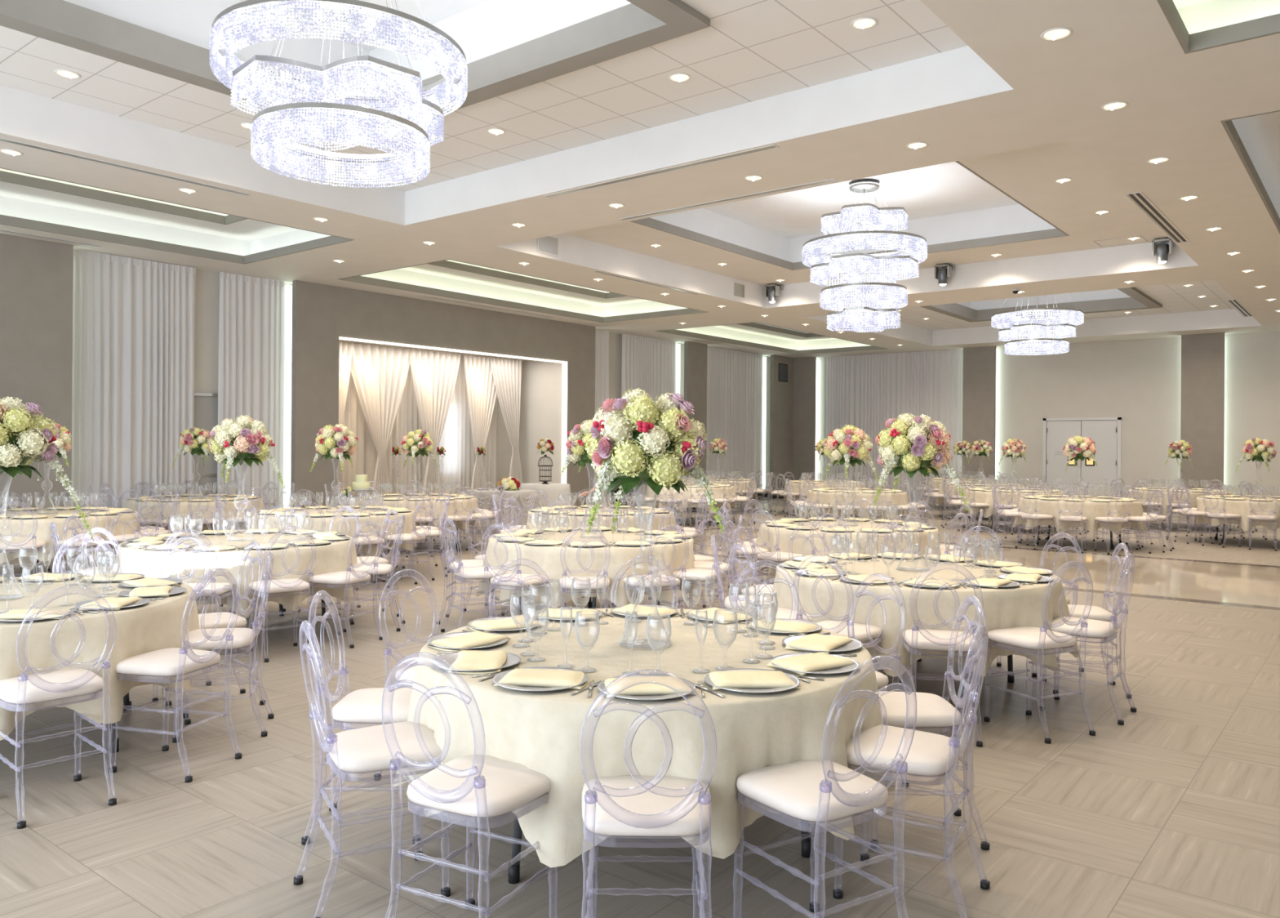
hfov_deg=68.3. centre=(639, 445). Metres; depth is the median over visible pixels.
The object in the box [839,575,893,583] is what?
charger plate
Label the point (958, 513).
banquet chair
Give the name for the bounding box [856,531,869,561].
water goblet
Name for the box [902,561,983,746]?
banquet chair
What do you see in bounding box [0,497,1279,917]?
floor
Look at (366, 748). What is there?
seat cushion
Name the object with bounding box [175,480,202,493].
banquet chair
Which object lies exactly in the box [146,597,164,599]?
table knife
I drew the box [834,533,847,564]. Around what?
water goblet
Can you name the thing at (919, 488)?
banquet chair
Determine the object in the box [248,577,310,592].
seat cushion
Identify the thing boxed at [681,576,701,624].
water goblet
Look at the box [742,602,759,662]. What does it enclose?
champagne flute
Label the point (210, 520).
seat cushion
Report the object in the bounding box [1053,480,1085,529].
banquet chair
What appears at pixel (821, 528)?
charger plate
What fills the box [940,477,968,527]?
banquet chair
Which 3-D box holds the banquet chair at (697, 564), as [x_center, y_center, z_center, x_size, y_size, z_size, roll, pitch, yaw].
[0.676,1.103,8.496,0.487,0.975,0.406,0,0,4]
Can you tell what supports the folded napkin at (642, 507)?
on the charger plate
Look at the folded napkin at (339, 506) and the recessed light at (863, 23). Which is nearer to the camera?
the recessed light at (863, 23)
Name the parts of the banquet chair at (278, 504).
backrest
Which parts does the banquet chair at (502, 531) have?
backrest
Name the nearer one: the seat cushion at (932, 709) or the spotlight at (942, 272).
the seat cushion at (932, 709)
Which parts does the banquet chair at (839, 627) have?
backrest, seat frame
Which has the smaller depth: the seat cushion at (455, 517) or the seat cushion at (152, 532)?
the seat cushion at (152, 532)
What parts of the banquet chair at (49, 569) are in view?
backrest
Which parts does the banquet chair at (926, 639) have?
leg, seat frame, backrest, leg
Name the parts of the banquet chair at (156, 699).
backrest, leg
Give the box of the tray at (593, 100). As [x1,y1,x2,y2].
[0,0,1013,225]
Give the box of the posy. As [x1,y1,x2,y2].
[340,486,354,497]
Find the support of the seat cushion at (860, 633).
on the banquet chair at (839, 627)
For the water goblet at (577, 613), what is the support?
on the tablecloth at (540, 731)
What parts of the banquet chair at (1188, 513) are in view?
backrest, seat frame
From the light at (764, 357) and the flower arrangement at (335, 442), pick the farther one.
the light at (764, 357)
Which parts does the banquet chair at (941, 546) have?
backrest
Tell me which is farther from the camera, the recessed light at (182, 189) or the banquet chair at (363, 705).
the recessed light at (182, 189)
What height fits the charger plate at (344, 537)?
0.016 m
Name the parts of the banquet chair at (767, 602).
backrest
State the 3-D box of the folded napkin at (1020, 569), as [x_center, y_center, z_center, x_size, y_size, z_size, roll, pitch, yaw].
[2.562,0.832,6.303,0.206,0.030,0.318,0,0,-22]
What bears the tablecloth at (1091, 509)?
on the round table at (1049, 526)
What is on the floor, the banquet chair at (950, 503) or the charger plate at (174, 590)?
the banquet chair at (950, 503)
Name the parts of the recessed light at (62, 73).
bulb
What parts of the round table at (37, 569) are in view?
leg, leg, leg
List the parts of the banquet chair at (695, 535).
seat frame, backrest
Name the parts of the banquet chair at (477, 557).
leg, backrest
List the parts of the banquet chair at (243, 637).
leg, leg, seat frame, leg, backrest, leg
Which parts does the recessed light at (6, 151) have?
bulb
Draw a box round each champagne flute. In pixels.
[0,564,13,612]
[40,544,53,584]
[58,560,74,604]
[81,546,94,585]
[95,554,109,596]
[102,548,115,590]
[284,510,291,535]
[518,586,533,641]
[520,596,537,655]
[546,578,560,630]
[556,605,574,667]
[594,574,608,623]
[622,610,639,674]
[649,573,662,622]
[692,608,710,672]
[702,577,716,626]
[742,583,758,635]
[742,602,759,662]
[759,592,775,648]
[832,533,841,566]
[871,529,879,560]
[942,531,951,563]
[951,543,962,580]
[979,542,990,577]
[986,538,995,573]
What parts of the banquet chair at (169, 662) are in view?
leg, leg, seat frame, leg, backrest, leg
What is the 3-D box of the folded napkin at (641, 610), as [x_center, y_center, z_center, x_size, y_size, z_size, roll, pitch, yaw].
[0.015,0.812,4.646,0.318,0.030,0.206,0,0,32]
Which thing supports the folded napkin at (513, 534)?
on the charger plate at (497, 533)
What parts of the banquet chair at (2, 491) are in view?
backrest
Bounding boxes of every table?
[35,553,105,573]
[108,692,131,752]
[279,599,327,626]
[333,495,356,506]
[411,527,458,551]
[460,488,541,534]
[507,818,812,883]
[517,595,659,614]
[520,482,571,507]
[674,506,724,522]
[902,654,1013,691]
[951,506,1011,519]
[977,511,1051,530]
[1035,524,1121,549]
[1168,514,1218,528]
[1214,523,1226,543]
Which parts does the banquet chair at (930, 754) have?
leg, leg, seat frame, leg, backrest, leg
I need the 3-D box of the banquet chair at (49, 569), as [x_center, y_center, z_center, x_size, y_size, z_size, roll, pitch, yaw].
[-7.165,1.041,11.844,0.406,0.975,0.487,0,0,-20]
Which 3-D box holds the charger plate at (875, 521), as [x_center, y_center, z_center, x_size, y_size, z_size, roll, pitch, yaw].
[2.762,0.838,10.473,0.331,0.016,0.331,0,0,35]
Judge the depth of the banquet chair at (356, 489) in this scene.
12.74 m
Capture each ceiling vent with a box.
[0,137,253,195]
[0,229,104,247]
[422,295,555,317]
[543,144,779,198]
[591,270,701,294]
[618,177,838,220]
[684,337,745,347]
[1124,191,1190,243]
[1226,298,1253,316]
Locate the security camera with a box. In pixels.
[1012,288,1019,293]
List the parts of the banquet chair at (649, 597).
backrest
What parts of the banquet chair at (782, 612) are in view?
backrest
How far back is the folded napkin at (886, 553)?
7.06 m
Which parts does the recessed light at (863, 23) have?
bulb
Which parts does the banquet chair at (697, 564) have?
backrest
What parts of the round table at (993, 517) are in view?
leg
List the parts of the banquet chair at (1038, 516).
backrest, seat frame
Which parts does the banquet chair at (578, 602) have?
backrest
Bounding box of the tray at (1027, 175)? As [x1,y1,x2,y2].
[496,140,1198,307]
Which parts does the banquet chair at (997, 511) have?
backrest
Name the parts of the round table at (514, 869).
leg, leg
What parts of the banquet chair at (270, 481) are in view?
backrest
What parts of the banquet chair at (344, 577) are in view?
leg, seat frame, leg, backrest, leg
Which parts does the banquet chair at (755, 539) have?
backrest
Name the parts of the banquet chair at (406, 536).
leg, seat frame, backrest, leg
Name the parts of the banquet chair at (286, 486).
backrest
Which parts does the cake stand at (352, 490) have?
plate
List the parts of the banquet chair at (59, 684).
leg, seat frame, backrest, leg, leg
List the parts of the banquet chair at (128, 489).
backrest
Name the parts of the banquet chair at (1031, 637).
leg, leg, seat frame, leg, backrest, leg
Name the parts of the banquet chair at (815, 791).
leg, seat frame, leg, leg, backrest, leg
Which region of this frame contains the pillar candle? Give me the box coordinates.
[346,506,354,513]
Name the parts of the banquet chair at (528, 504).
backrest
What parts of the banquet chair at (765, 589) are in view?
backrest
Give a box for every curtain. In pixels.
[71,248,195,507]
[217,271,284,529]
[337,355,497,496]
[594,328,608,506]
[621,333,675,506]
[706,346,762,488]
[823,348,962,502]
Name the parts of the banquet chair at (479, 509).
backrest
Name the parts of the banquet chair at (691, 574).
seat frame, backrest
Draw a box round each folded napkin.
[0,608,74,619]
[8,506,41,511]
[10,515,48,518]
[16,572,84,581]
[44,506,76,509]
[53,513,88,516]
[77,506,108,509]
[78,595,142,609]
[79,573,144,581]
[88,511,117,515]
[100,507,128,509]
[103,509,132,512]
[123,577,177,586]
[124,540,164,546]
[128,497,151,500]
[128,585,172,597]
[133,536,164,542]
[141,497,157,501]
[146,543,192,549]
[153,494,175,497]
[157,532,197,537]
[161,498,184,501]
[180,493,201,496]
[187,498,213,501]
[193,544,237,551]
[198,529,235,533]
[220,497,238,500]
[226,493,248,496]
[233,496,257,497]
[244,528,279,533]
[244,542,288,548]
[258,508,288,511]
[259,511,287,514]
[276,512,306,515]
[277,506,304,509]
[286,528,315,533]
[286,539,329,545]
[304,505,332,509]
[307,513,336,516]
[313,531,337,536]
[315,534,344,540]
[335,505,362,508]
[341,512,370,515]
[357,495,377,497]
[363,506,387,508]
[364,497,385,499]
[368,511,395,514]
[380,506,406,509]
[383,497,403,499]
[383,509,409,511]
[406,493,424,495]
[408,497,429,500]
[426,630,511,651]
[429,493,448,495]
[433,497,454,499]
[448,649,506,674]
[449,493,465,495]
[453,496,466,498]
[466,616,545,631]
[493,532,527,537]
[493,668,589,688]
[498,536,535,542]
[515,528,538,534]
[524,539,565,545]
[531,508,555,511]
[535,608,598,619]
[541,506,555,509]
[541,526,573,532]
[542,510,567,514]
[554,505,577,508]
[568,511,591,515]
[570,541,607,546]
[577,526,613,530]
[579,504,604,506]
[597,512,624,515]
[604,675,696,697]
[607,505,630,507]
[608,603,679,617]
[613,540,650,545]
[617,527,648,532]
[628,511,651,514]
[635,506,651,509]
[642,529,679,533]
[642,537,680,542]
[643,510,668,513]
[646,507,667,510]
[655,533,688,537]
[688,606,755,623]
[703,670,799,689]
[744,617,818,634]
[764,519,795,523]
[766,652,855,675]
[767,522,796,526]
[779,517,810,520]
[784,560,825,568]
[785,633,853,653]
[787,524,818,529]
[800,555,831,563]
[804,568,838,577]
[808,516,835,520]
[822,527,855,531]
[825,489,838,492]
[828,552,872,559]
[840,490,859,493]
[840,516,871,520]
[842,573,894,585]
[861,528,893,532]
[872,518,902,523]
[875,551,922,559]
[893,526,918,531]
[901,577,959,588]
[902,521,920,524]
[908,524,929,528]
[929,554,973,562]
[965,577,1012,587]
[971,559,1023,567]
[998,489,1017,492]
[998,565,1052,574]
[1004,573,1042,582]
[1026,496,1045,498]
[1042,497,1062,500]
[1062,498,1086,501]
[1090,499,1111,502]
[1110,499,1130,501]
[1111,497,1133,498]
[1208,496,1222,498]
[1224,497,1244,499]
[1248,498,1273,501]
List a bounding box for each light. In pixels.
[0,148,22,155]
[53,69,80,78]
[177,187,197,193]
[239,122,252,128]
[285,285,292,506]
[312,217,328,222]
[332,259,345,262]
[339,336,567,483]
[422,240,436,244]
[486,128,506,134]
[511,222,526,226]
[517,262,530,265]
[592,278,604,280]
[608,203,625,208]
[649,244,662,247]
[668,72,691,82]
[676,343,679,476]
[716,262,728,265]
[744,174,763,181]
[763,356,766,488]
[850,17,877,29]
[906,141,928,149]
[990,253,1002,256]
[1040,26,1072,40]
[1053,177,1072,182]
[1093,209,1110,214]
[1101,101,1128,110]
[1122,280,1136,283]
[1126,236,1141,239]
[1146,156,1170,163]
[1178,195,1199,200]
[1204,226,1222,231]
[1225,251,1241,254]
[1240,269,1255,272]
[1253,284,1267,288]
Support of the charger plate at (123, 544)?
on the tablecloth at (332, 557)
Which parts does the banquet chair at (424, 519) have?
backrest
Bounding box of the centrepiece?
[497,475,520,490]
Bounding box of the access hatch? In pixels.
[1093,235,1147,246]
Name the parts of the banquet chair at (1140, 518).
seat frame, backrest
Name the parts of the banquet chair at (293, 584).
leg, seat frame, backrest, leg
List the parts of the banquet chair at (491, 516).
seat frame, backrest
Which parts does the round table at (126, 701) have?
leg, leg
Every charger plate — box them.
[0,607,73,621]
[8,507,40,510]
[11,515,48,518]
[17,572,83,581]
[53,514,88,517]
[75,597,150,608]
[81,573,144,582]
[87,512,119,515]
[118,577,182,586]
[118,586,186,596]
[120,541,167,546]
[126,537,170,541]
[143,544,191,550]
[155,533,196,537]
[158,499,184,502]
[190,545,237,551]
[198,530,237,533]
[243,528,282,533]
[244,544,289,549]
[283,529,320,533]
[288,540,331,545]
[305,514,336,516]
[306,532,346,535]
[310,535,351,540]
[340,513,370,515]
[426,631,508,648]
[431,649,520,671]
[467,616,541,631]
[491,533,528,537]
[492,666,588,691]
[496,537,534,542]
[508,529,542,533]
[524,541,564,545]
[534,607,602,620]
[540,511,565,514]
[540,527,573,531]
[567,542,607,546]
[578,527,611,530]
[597,673,695,699]
[610,604,678,617]
[612,541,652,546]
[616,528,650,531]
[644,530,679,534]
[644,538,682,542]
[655,534,691,538]
[686,608,755,621]
[704,667,799,693]
[748,617,822,633]
[770,652,860,673]
[778,561,826,568]
[782,634,862,651]
[785,525,817,529]
[791,555,838,562]
[794,568,845,576]
[808,517,837,520]
[820,528,854,532]
[827,552,872,559]
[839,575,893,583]
[859,528,893,532]
[875,520,904,522]
[875,552,921,558]
[889,527,924,531]
[896,522,928,524]
[902,578,959,587]
[903,524,936,528]
[928,555,974,560]
[961,577,1020,586]
[973,560,1022,566]
[997,573,1053,582]
[1000,567,1053,574]
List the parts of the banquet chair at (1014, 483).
backrest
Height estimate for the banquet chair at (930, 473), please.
0.975 m
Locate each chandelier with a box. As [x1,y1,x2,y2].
[208,0,467,188]
[801,181,928,332]
[991,293,1084,355]
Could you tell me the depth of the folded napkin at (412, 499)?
13.88 m
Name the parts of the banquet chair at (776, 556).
backrest, seat frame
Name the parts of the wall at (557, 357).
taupe panel, taupe panel, taupe panel, taupe panel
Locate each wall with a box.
[0,233,793,510]
[792,330,1279,515]
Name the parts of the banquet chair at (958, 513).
backrest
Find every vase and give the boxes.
[0,476,25,599]
[35,462,57,513]
[187,456,204,498]
[226,464,254,540]
[326,457,345,511]
[410,455,424,497]
[579,462,604,537]
[618,487,671,648]
[836,465,857,525]
[895,468,929,571]
[1008,456,1019,490]
[1071,460,1086,498]
[1250,460,1266,498]
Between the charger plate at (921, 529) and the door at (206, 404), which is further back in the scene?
the door at (206, 404)
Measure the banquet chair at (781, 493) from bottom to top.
0.975 m
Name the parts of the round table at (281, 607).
leg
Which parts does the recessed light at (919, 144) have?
bulb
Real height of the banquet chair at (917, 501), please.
0.975 m
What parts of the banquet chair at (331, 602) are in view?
backrest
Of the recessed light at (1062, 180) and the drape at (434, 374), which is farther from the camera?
the drape at (434, 374)
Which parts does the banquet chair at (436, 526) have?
seat frame, backrest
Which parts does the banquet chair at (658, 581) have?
seat frame, backrest, leg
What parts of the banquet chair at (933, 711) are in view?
leg, seat frame, leg, backrest, leg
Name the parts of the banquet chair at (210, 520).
seat frame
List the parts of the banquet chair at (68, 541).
seat frame, backrest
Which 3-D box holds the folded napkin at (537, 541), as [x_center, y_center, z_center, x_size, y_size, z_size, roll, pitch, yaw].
[-0.789,0.805,7.873,0.318,0.030,0.206,0,0,20]
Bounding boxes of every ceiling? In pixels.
[0,0,1279,357]
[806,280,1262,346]
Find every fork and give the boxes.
[471,671,501,676]
[586,680,595,697]
[697,680,705,697]
[773,669,810,682]
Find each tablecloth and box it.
[0,508,140,565]
[0,574,205,740]
[114,530,359,617]
[124,495,264,533]
[250,506,417,555]
[355,494,480,532]
[392,608,895,866]
[475,528,697,607]
[526,506,677,530]
[644,484,735,512]
[681,478,758,499]
[750,519,941,577]
[770,554,1079,676]
[782,480,865,502]
[805,488,910,519]
[925,478,999,497]
[936,483,1024,506]
[959,488,1064,517]
[1013,496,1146,534]
[1128,488,1231,517]
[1195,496,1279,531]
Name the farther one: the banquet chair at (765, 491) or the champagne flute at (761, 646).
the banquet chair at (765, 491)
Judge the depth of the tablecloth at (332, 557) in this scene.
7.30 m
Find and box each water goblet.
[18,546,37,584]
[21,564,44,608]
[66,546,84,584]
[74,559,95,602]
[96,548,115,587]
[100,553,119,594]
[168,515,181,541]
[169,516,182,543]
[185,512,197,537]
[189,518,202,546]
[213,511,225,535]
[222,519,235,545]
[245,510,257,534]
[258,518,271,543]
[275,511,285,534]
[286,515,297,542]
[294,511,305,536]
[298,513,310,538]
[510,592,533,646]
[524,601,548,661]
[528,583,550,634]
[529,512,540,537]
[558,516,568,542]
[570,577,591,625]
[574,610,599,671]
[625,574,644,622]
[633,511,643,534]
[645,613,671,675]
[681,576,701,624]
[712,609,737,670]
[728,582,749,631]
[752,600,776,657]
[755,591,777,644]
[829,536,843,568]
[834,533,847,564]
[846,540,860,573]
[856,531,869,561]
[880,543,896,578]
[889,530,902,560]
[924,545,940,578]
[927,532,941,562]
[961,534,975,565]
[963,544,978,578]
[982,538,997,570]
[983,542,999,576]
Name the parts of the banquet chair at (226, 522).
backrest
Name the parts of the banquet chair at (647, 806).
leg, leg, seat frame, backrest, leg, leg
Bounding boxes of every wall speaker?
[537,235,559,257]
[733,280,745,299]
[778,363,787,382]
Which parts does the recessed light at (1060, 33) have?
bulb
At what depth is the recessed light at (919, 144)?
8.82 m
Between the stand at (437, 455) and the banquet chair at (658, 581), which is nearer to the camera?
the banquet chair at (658, 581)
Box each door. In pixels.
[193,392,217,533]
[1042,417,1121,497]
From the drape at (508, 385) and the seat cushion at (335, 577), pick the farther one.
the drape at (508, 385)
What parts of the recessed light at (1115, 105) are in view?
bulb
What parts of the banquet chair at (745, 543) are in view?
backrest, seat frame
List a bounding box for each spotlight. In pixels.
[764,284,783,302]
[933,263,955,285]
[1151,238,1174,263]
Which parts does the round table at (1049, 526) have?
leg, leg, leg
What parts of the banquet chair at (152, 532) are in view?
backrest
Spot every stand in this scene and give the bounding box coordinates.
[348,489,376,497]
[437,455,443,491]
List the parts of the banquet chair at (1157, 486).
seat frame, backrest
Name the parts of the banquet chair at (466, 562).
leg, backrest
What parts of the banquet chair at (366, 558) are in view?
backrest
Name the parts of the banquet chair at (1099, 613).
leg, backrest, leg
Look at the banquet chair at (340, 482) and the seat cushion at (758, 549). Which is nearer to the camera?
the seat cushion at (758, 549)
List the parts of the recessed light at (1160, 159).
bulb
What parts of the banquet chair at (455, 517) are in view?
seat frame, backrest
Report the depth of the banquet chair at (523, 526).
12.19 m
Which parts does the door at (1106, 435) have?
vision pane, vision pane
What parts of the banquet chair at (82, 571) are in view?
backrest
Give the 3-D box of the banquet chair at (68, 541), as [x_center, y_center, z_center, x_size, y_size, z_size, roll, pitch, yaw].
[-5.941,1.051,10.089,0.487,0.975,0.406,0,0,40]
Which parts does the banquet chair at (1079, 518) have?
backrest, seat frame, leg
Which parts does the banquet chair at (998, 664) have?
backrest, leg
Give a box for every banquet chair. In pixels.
[0,501,45,575]
[0,585,116,828]
[1,490,35,573]
[47,488,88,570]
[49,521,66,572]
[52,533,115,573]
[57,499,111,572]
[62,515,115,574]
[81,526,123,574]
[89,484,95,506]
[89,488,141,566]
[98,483,115,507]
[99,486,143,559]
[104,496,161,565]
[109,509,147,555]
[109,568,241,782]
[133,493,180,536]
[135,488,177,526]
[139,490,173,530]
[152,534,211,702]
[160,528,233,653]
[165,541,265,718]
[172,551,274,742]
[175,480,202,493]
[181,506,233,613]
[186,487,218,532]
[214,496,226,529]
[215,493,248,530]
[226,486,266,524]
[235,499,260,531]
[239,480,278,529]
[243,490,266,528]
[248,525,316,662]
[252,484,289,515]
[260,504,296,611]
[286,482,294,506]
[288,500,325,529]
[290,488,315,506]
[293,619,450,917]
[297,506,360,614]
[301,590,421,844]
[306,520,383,648]
[324,484,329,506]
[330,485,343,506]
[334,481,351,506]
[336,509,399,621]
[342,514,404,631]
[344,488,372,552]
[353,499,389,590]
[357,487,396,556]
[373,568,439,780]
[381,652,558,917]
[382,497,434,584]
[393,489,418,567]
[402,480,426,540]
[402,491,447,571]
[405,487,433,556]
[408,494,450,576]
[436,511,496,624]
[439,486,477,555]
[440,517,506,631]
[458,481,494,542]
[462,507,524,614]
[466,484,502,550]
[472,483,504,546]
[480,523,548,617]
[488,558,554,617]
[492,494,519,533]
[498,491,526,528]
[504,497,524,532]
[513,504,565,607]
[545,499,577,526]
[560,525,609,608]
[576,503,617,604]
[579,669,716,917]
[605,500,638,528]
[609,555,679,608]
[623,524,688,608]
[631,495,647,506]
[637,485,659,502]
[648,505,679,603]
[657,489,682,525]
[660,498,686,533]
[667,491,687,527]
[671,520,737,608]
[673,496,707,551]
[676,493,706,553]
[684,509,724,607]
[687,478,709,527]
[688,514,742,608]
[710,480,738,527]
[711,533,777,610]
[716,505,770,597]
[718,474,744,520]
[720,501,768,591]
[728,476,755,524]
[728,543,812,621]
[729,526,773,595]
[731,475,755,522]
[731,560,798,619]
[733,655,916,917]
[734,475,758,513]
[741,498,768,583]
[742,470,764,509]
[748,471,771,512]
[749,509,804,585]
[752,471,773,511]
[766,472,788,514]
[768,471,791,513]
[774,473,800,516]
[785,478,811,518]
[786,479,812,514]
[788,497,818,518]
[788,522,828,556]
[792,555,882,673]
[797,474,818,517]
[799,477,826,515]
[802,480,832,517]
[809,513,851,555]
[833,624,990,917]
[834,481,859,518]
[847,498,878,519]
[847,573,908,786]
[865,522,911,554]
[866,483,893,519]
[870,595,989,849]
[886,514,923,555]
[891,481,922,521]
[898,480,927,521]
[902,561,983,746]
[903,480,931,524]
[907,501,933,524]
[911,475,930,507]
[911,482,928,506]
[920,474,941,516]
[920,474,943,510]
[921,512,969,555]
[923,475,949,518]
[924,473,950,515]
[938,504,973,550]
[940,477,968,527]
[940,508,982,559]
[941,476,968,520]
[942,479,972,528]
[952,477,982,525]
[955,525,1004,560]
[957,480,990,532]
[983,560,1095,743]
[990,484,1022,542]
[991,481,1017,534]
[992,484,1028,545]
[996,532,1084,676]
[1004,483,1040,540]
[1015,487,1053,549]
[1022,484,1052,535]
[1032,482,1065,539]
[1038,552,1136,724]
[1041,542,1132,698]
[1047,482,1080,534]
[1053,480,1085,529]
[1056,488,1087,552]
[1071,483,1098,540]
[1083,481,1088,533]
[1094,489,1133,554]
[1102,484,1138,542]
[1110,479,1121,497]
[1113,477,1126,497]
[1122,489,1164,553]
[1125,486,1165,546]
[1130,481,1162,530]
[1138,488,1174,551]
[1166,484,1196,541]
[1167,482,1190,532]
[1173,485,1213,543]
[1174,483,1212,538]
[1196,482,1229,533]
[1200,483,1235,537]
[1201,487,1240,547]
[1218,482,1253,533]
[1229,481,1257,531]
[1240,484,1266,539]
[1247,488,1277,551]
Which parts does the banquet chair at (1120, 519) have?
seat frame, backrest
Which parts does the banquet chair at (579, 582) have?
leg, seat frame, leg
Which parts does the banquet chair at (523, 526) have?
backrest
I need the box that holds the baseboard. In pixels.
[750,492,783,500]
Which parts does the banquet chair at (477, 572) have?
backrest, seat frame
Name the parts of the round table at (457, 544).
leg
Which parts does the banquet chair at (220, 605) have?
backrest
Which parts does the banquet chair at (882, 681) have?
backrest, seat frame, leg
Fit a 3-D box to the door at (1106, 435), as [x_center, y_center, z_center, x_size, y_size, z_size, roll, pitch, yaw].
[11.674,0.467,24.992,1.920,2.420,0.071,0,0,39]
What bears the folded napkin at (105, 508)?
on the charger plate
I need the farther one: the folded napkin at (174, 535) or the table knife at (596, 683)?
the folded napkin at (174, 535)
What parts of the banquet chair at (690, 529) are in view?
backrest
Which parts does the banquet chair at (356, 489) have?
backrest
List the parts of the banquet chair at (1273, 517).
leg, seat frame, backrest, leg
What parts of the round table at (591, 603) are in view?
leg, leg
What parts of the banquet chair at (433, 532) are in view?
seat frame, backrest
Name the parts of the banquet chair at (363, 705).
leg, backrest, leg, seat frame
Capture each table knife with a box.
[73,609,99,613]
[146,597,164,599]
[478,666,519,680]
[570,680,600,694]
[680,608,684,617]
[693,682,725,697]
[791,674,824,679]
[833,653,857,656]
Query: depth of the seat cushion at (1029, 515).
15.04 m
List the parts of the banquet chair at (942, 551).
backrest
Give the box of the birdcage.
[537,454,553,484]
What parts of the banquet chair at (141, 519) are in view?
backrest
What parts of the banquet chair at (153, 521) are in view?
backrest, seat frame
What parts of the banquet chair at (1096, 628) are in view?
leg, seat frame, leg, backrest, leg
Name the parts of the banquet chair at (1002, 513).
backrest, seat frame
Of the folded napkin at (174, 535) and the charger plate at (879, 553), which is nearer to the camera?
the charger plate at (879, 553)
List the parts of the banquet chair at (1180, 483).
backrest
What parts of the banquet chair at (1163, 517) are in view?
seat frame, backrest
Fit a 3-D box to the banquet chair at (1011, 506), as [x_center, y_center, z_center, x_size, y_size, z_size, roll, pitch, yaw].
[6.843,1.151,17.727,0.406,0.975,0.487,0,0,29]
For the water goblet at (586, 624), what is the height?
0.213 m
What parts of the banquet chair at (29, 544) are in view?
backrest, seat frame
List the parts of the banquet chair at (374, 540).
backrest, seat frame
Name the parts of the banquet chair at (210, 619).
leg, backrest, leg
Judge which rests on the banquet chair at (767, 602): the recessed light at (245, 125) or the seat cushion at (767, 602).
the seat cushion at (767, 602)
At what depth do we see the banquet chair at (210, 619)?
5.70 m
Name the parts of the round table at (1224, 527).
leg, leg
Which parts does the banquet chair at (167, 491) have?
backrest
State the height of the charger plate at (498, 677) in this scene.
0.016 m
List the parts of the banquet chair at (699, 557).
backrest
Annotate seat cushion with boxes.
[0,540,45,549]
[0,667,104,703]
[57,537,105,546]
[76,565,115,574]
[105,533,152,542]
[115,647,220,675]
[133,529,171,536]
[139,525,165,530]
[140,518,177,524]
[185,582,233,596]
[185,627,255,649]
[186,517,218,524]
[198,611,246,628]
[226,515,253,521]
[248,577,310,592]
[309,570,370,584]
[328,720,441,771]
[331,687,412,723]
[349,563,393,574]
[353,536,384,544]
[356,555,388,563]
[383,533,425,541]
[395,663,417,684]
[406,754,551,817]
[411,528,442,536]
[414,516,433,522]
[415,525,438,529]
[440,515,472,520]
[448,559,484,568]
[454,566,504,578]
[467,512,496,518]
[474,553,485,559]
[478,510,498,515]
[489,573,548,586]
[499,528,519,533]
[505,524,526,528]
[560,576,609,588]
[582,775,711,835]
[623,573,679,587]
[671,568,725,581]
[673,530,700,537]
[676,527,700,531]
[693,554,715,561]
[693,560,731,571]
[724,595,777,609]
[727,546,769,555]
[730,541,755,546]
[736,759,888,821]
[741,583,773,595]
[746,607,812,621]
[756,551,804,561]
[817,620,882,641]
[844,724,957,775]
[875,670,888,688]
[878,690,961,726]
[902,628,977,651]
[938,544,964,550]
[940,549,973,557]
[987,626,1075,648]
[996,509,1017,513]
[1000,511,1027,515]
[1021,513,1053,518]
[1050,616,1117,637]
[1058,515,1087,520]
[1067,604,1113,621]
[1094,516,1128,521]
[1124,515,1157,521]
[1142,514,1167,519]
[1172,508,1196,512]
[1181,511,1211,515]
[1207,512,1240,517]
[1247,515,1276,519]
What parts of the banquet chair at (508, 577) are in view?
leg, backrest, seat frame, leg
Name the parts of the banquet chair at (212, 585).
backrest, seat frame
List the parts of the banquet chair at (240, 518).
backrest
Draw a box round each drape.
[338,341,353,423]
[351,343,409,494]
[408,349,460,494]
[463,355,501,488]
[489,356,522,488]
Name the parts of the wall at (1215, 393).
taupe panel, taupe panel, taupe panel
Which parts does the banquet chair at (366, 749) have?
leg, backrest, leg, seat frame, leg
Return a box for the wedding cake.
[351,474,370,489]
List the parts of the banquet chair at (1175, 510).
backrest, leg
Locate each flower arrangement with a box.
[0,395,93,541]
[32,422,71,466]
[171,426,213,468]
[208,414,284,487]
[310,423,358,472]
[400,428,438,467]
[560,418,616,486]
[585,387,724,533]
[706,438,727,459]
[815,438,826,459]
[823,424,879,484]
[873,412,969,512]
[951,440,972,461]
[968,439,992,462]
[999,438,1026,463]
[1062,435,1097,471]
[1165,439,1193,468]
[1235,437,1276,472]
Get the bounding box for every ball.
[391,446,401,455]
[435,446,445,455]
[476,446,485,455]
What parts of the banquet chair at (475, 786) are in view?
leg, backrest, leg, seat frame, leg, leg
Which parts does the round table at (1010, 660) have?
leg, leg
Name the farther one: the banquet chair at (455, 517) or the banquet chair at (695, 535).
the banquet chair at (455, 517)
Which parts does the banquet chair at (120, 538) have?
seat frame, backrest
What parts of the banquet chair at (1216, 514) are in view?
backrest, seat frame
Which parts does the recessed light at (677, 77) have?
bulb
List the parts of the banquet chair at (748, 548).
backrest, seat frame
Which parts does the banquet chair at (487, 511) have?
backrest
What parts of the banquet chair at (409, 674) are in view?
leg, seat frame, backrest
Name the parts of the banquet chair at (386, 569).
seat frame, leg, backrest, leg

